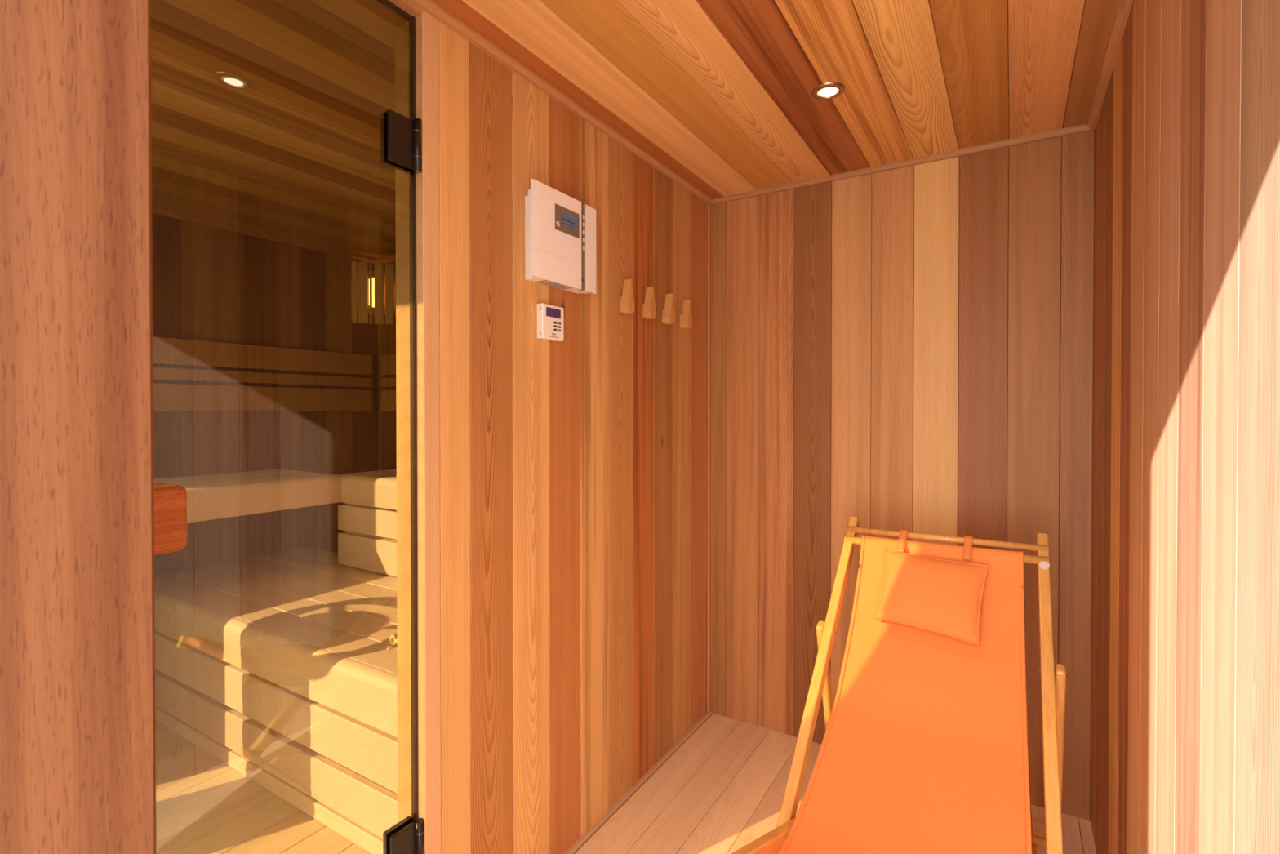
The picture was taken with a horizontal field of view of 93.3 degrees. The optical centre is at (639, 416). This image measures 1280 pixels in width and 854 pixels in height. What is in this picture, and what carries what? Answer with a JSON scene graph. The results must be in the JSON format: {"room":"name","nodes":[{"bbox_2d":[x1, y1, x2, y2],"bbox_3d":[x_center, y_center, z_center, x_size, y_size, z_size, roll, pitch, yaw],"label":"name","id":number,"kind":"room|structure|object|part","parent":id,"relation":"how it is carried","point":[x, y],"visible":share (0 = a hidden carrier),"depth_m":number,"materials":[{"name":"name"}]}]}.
{"room":"sauna anteroom","nodes":[
{"label":"sauna anteroom","id":0,"kind":"room"},
{"bbox_2d":[438,21,710,853],"bbox_3d":[-0.109,0.150,1.942,0.096,2.260,1.399,0,1,32],"label":"wall","id":1,"kind":"structure","parent":0,"point":[575,470],"depth_m":1.66,"materials":[{"name":"brown wood"}]},
{"bbox_2d":[150,0,424,853],"bbox_3d":[-0.694,0.195,0.967,0.082,2.064,0.792,0,1,35],"label":"door","id":2,"kind":"structure","parent":1,"relation":"in","point":[286,137],"depth_m":1.06,"materials":[{"name":"clear glass"}]},
{"bbox_3d":[-0.745,0.154,0.853,0.032,0.098,0.171,0,1,33],"label":"handle","id":3,"kind":"part","parent":2,"relation":"part of","materials":[{"name":"red wood"}]},
{"bbox_2d":[382,0,440,853],"bbox_3d":[-0.695,0.158,0.990,0.094,2.160,0.836,0,1,32],"label":"trim","id":4,"kind":"structure","parent":1,"relation":"attached to","point":[427,104],"depth_m":1.30,"materials":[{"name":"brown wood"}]},
{"bbox_2d":[537,302,564,341],"bbox_3d":[-0.239,-0.250,1.615,0.023,0.092,0.089,0,1,32],"label":"thermostat","id":5,"kind":"object","parent":1,"relation":"attached to","point":[550,318],"visible":1,"depth_m":1.60,"materials":[{"name":"beige plastic"}]},
{"bbox_2d":[524,178,595,293],"bbox_3d":[-0.216,-0.465,1.612,0.062,0.238,0.272,0,1,32],"label":"control unit","id":6,"kind":"object","parent":1,"relation":"attached to","point":[560,229],"visible":1,"depth_m":1.57,"materials":[{"name":"white plastic"}]},
{"bbox_2d":[408,0,711,204],"bbox_3d":[-0.287,-0.868,1.534,0.021,0.016,2.225,0,1,32],"label":"trim","id":7,"kind":"structure","parent":1,"relation":"attached to","point":[429,6],"depth_m":1.58,"materials":[{"name":"brown wood"}]},
{"bbox_2d":[619,279,635,314],"bbox_3d":[-0.044,-0.379,1.914,0.041,0.108,0.039,0,1,32],"label":"peg","id":8,"kind":"object","parent":1,"relation":"attached to","point":[627,301],"visible":1,"depth_m":1.90,"materials":[{"name":"brown wood"}]},
{"bbox_3d":[-0.055,-0.355,1.922,0.013,0.049,0.018,0,1,32],"label":"plate","id":9,"kind":"part","parent":8,"relation":"part of","materials":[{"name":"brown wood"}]},
{"bbox_2d":[564,711,712,853],"bbox_3d":[-0.077,1.227,1.899,0.016,0.007,1.415,0,1,32],"label":"trim","id":10,"kind":"structure","parent":1,"relation":"attached to","point":[602,820],"depth_m":1.99,"materials":[{"name":"brown wood"}]},
{"bbox_2d":[641,286,656,319],"bbox_3d":[0.027,-0.380,2.030,0.041,0.108,0.039,0,1,32],"label":"peg","id":11,"kind":"object","parent":1,"relation":"attached to","point":[648,312],"visible":1,"depth_m":2.02,"materials":[{"name":"brown wood"}]},
{"bbox_3d":[0.016,-0.356,2.038,0.013,0.049,0.018,0,1,32],"label":"plate","id":12,"kind":"part","parent":11,"relation":"part of","materials":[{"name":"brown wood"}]},
{"bbox_2d":[662,293,675,324],"bbox_3d":[0.099,-0.381,2.146,0.041,0.108,0.039,0,1,32],"label":"peg","id":13,"kind":"object","parent":1,"relation":"attached to","point":[668,313],"visible":1,"depth_m":2.13,"materials":[{"name":"brown wood"}]},
{"bbox_3d":[0.087,-0.357,2.154,0.013,0.049,0.018,0,1,32],"label":"plate","id":14,"kind":"part","parent":13,"relation":"part of","materials":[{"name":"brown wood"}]},
{"bbox_2d":[680,299,692,328],"bbox_3d":[0.170,-0.382,2.261,0.041,0.108,0.039,0,1,32],"label":"peg","id":15,"kind":"object","parent":1,"relation":"attached to","point":[686,318],"visible":1,"depth_m":2.25,"materials":[{"name":"brown wood"}]},
{"bbox_3d":[0.159,-0.358,2.270,0.013,0.049,0.018,0,1,32],"label":"plate","id":16,"kind":"part","parent":15,"relation":"part of","materials":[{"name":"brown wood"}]},
{"bbox_2d":[431,0,1119,199],"bbox_3d":[0.247,-0.918,1.202,1.466,0.090,2.410,0,1,32],"label":"ceiling","id":17,"kind":"structure","parent":0,"point":[718,92],"depth_m":1.52,"materials":[{"name":"brown wood"}]},
{"bbox_2d":[811,82,844,99],"bbox_3d":[0.506,-0.875,1.629,0.086,0.006,0.086,0,1,32],"label":"recessed light","id":18,"kind":"object","parent":17,"relation":"in","point":[827,91],"visible":1,"depth_m":1.62,"materials":[{"name":"metal"}]},
{"bbox_2d":[573,713,1096,853],"bbox_3d":[0.265,1.276,1.210,1.422,0.080,2.410,0,1,32],"label":"floor","id":19,"kind":"structure","parent":0,"point":[722,789],"depth_m":1.93,"materials":[{"name":"brown wood"}]},
{"bbox_2d":[731,516,1067,853],"bbox_3d":[0.590,0.775,1.306,0.583,0.896,1.243,0,1,32],"label":"deckchair","id":20,"kind":"object","parent":19,"relation":"on","point":[923,749],"visible":0.89,"depth_m":1.44,"materials":[{"name":"orange fabric"}]},
{"bbox_3d":[0.397,0.956,1.425,0.024,0.525,1.242,0,1,32],"label":"seat rail","id":21,"kind":"part","parent":20,"relation":"part of","materials":[{"name":"brown wood"}]},
{"bbox_3d":[0.421,0.773,1.513,0.026,0.896,1.067,0,1,32],"label":"rail","id":22,"kind":"part","parent":20,"relation":"part of","materials":[{"name":"brown wood"}]},
{"bbox_3d":[0.554,0.858,1.780,0.022,0.555,0.200,0,1,32],"label":"prop leg","id":23,"kind":"part","parent":20,"relation":"part of","materials":[{"name":"brown wood"}]},
{"bbox_2d":[873,529,989,645],"bbox_3d":[0.818,0.461,1.691,0.275,0.235,0.236,0,1,32],"label":"pillow","id":24,"kind":"object","parent":20,"relation":"on","point":[944,597],"visible":1,"depth_m":1.64,"materials":[{"name":"orange fabric"}]},
{"bbox_3d":[0.866,0.385,1.751,0.529,0.023,0.023,0,1,32],"label":"sling rod","id":25,"kind":"part","parent":20,"relation":"part of","materials":[{"name":"brown wood"}]},
{"bbox_3d":[0.881,0.358,1.776,0.529,0.019,0.019,0,1,32],"label":"head rod","id":26,"kind":"part","parent":20,"relation":"part of","materials":[{"name":"brown wood"}]},
{"bbox_3d":[0.782,0.958,1.189,0.024,0.525,1.242,0,1,32],"label":"seat rail","id":27,"kind":"part","parent":20,"relation":"part of","materials":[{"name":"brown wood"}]},
{"bbox_3d":[0.834,1.107,1.706,0.577,0.021,0.021,0,1,32],"label":"prop rod","id":28,"kind":"part","parent":20,"relation":"part of","materials":[{"name":"brown wood"}]},
{"bbox_3d":[0.851,0.776,1.249,0.026,0.896,1.067,0,1,32],"label":"rail","id":29,"kind":"part","parent":20,"relation":"part of","materials":[{"name":"brown wood"}]},
{"bbox_3d":[1.028,0.860,1.488,0.022,0.555,0.200,0,1,32],"label":"prop leg","id":30,"kind":"part","parent":20,"relation":"part of","materials":[{"name":"brown wood"}]},
{"bbox_2d":[709,129,1094,821],"bbox_3d":[0.852,0.173,2.201,1.312,2.210,0.090,0,1,32],"label":"wall","id":31,"kind":"structure","parent":0,"point":[911,348],"depth_m":2.11,"materials":[{"name":"brown wood"}]},
{"bbox_2d":[710,123,1095,204],"bbox_3d":[0.823,-0.874,2.145,1.272,0.016,0.021,0,1,32],"label":"trim","id":32,"kind":"structure","parent":31,"relation":"attached to","point":[1083,127],"depth_m":2.07,"materials":[{"name":"brown wood"}]},
{"bbox_2d":[1090,0,1279,853],"bbox_3d":[0.837,0.160,0.849,0.120,2.260,2.410,0,1,32],"label":"wall","id":33,"kind":"structure","parent":0,"point":[1185,742],"depth_m":0.84,"materials":[{"name":"brown wood"}]},
{"bbox_2d":[1087,0,1133,129],"bbox_3d":[0.778,-0.863,0.879,0.021,0.016,2.225,0,1,32],"label":"trim","id":34,"kind":"structure","parent":33,"relation":"attached to","point":[1124,6],"depth_m":1.46,"materials":[{"name":"brown wood"}]},
{"bbox_3d":[-1.251,0.160,0.832,3.659,2.260,0.194,0,1,32],"label":"wall","id":35,"kind":"structure","parent":0,"visible":0},
{"bbox_2d":[0,0,156,853],"bbox_3d":[-0.327,0.262,0.309,0.040,1.965,0.120,0,1,32],"label":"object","id":36,"kind":"structure","parent":35,"relation":"attached to","point":[77,726],"depth_m":0.32,"materials":[{"name":"brown wood"}]}
]}

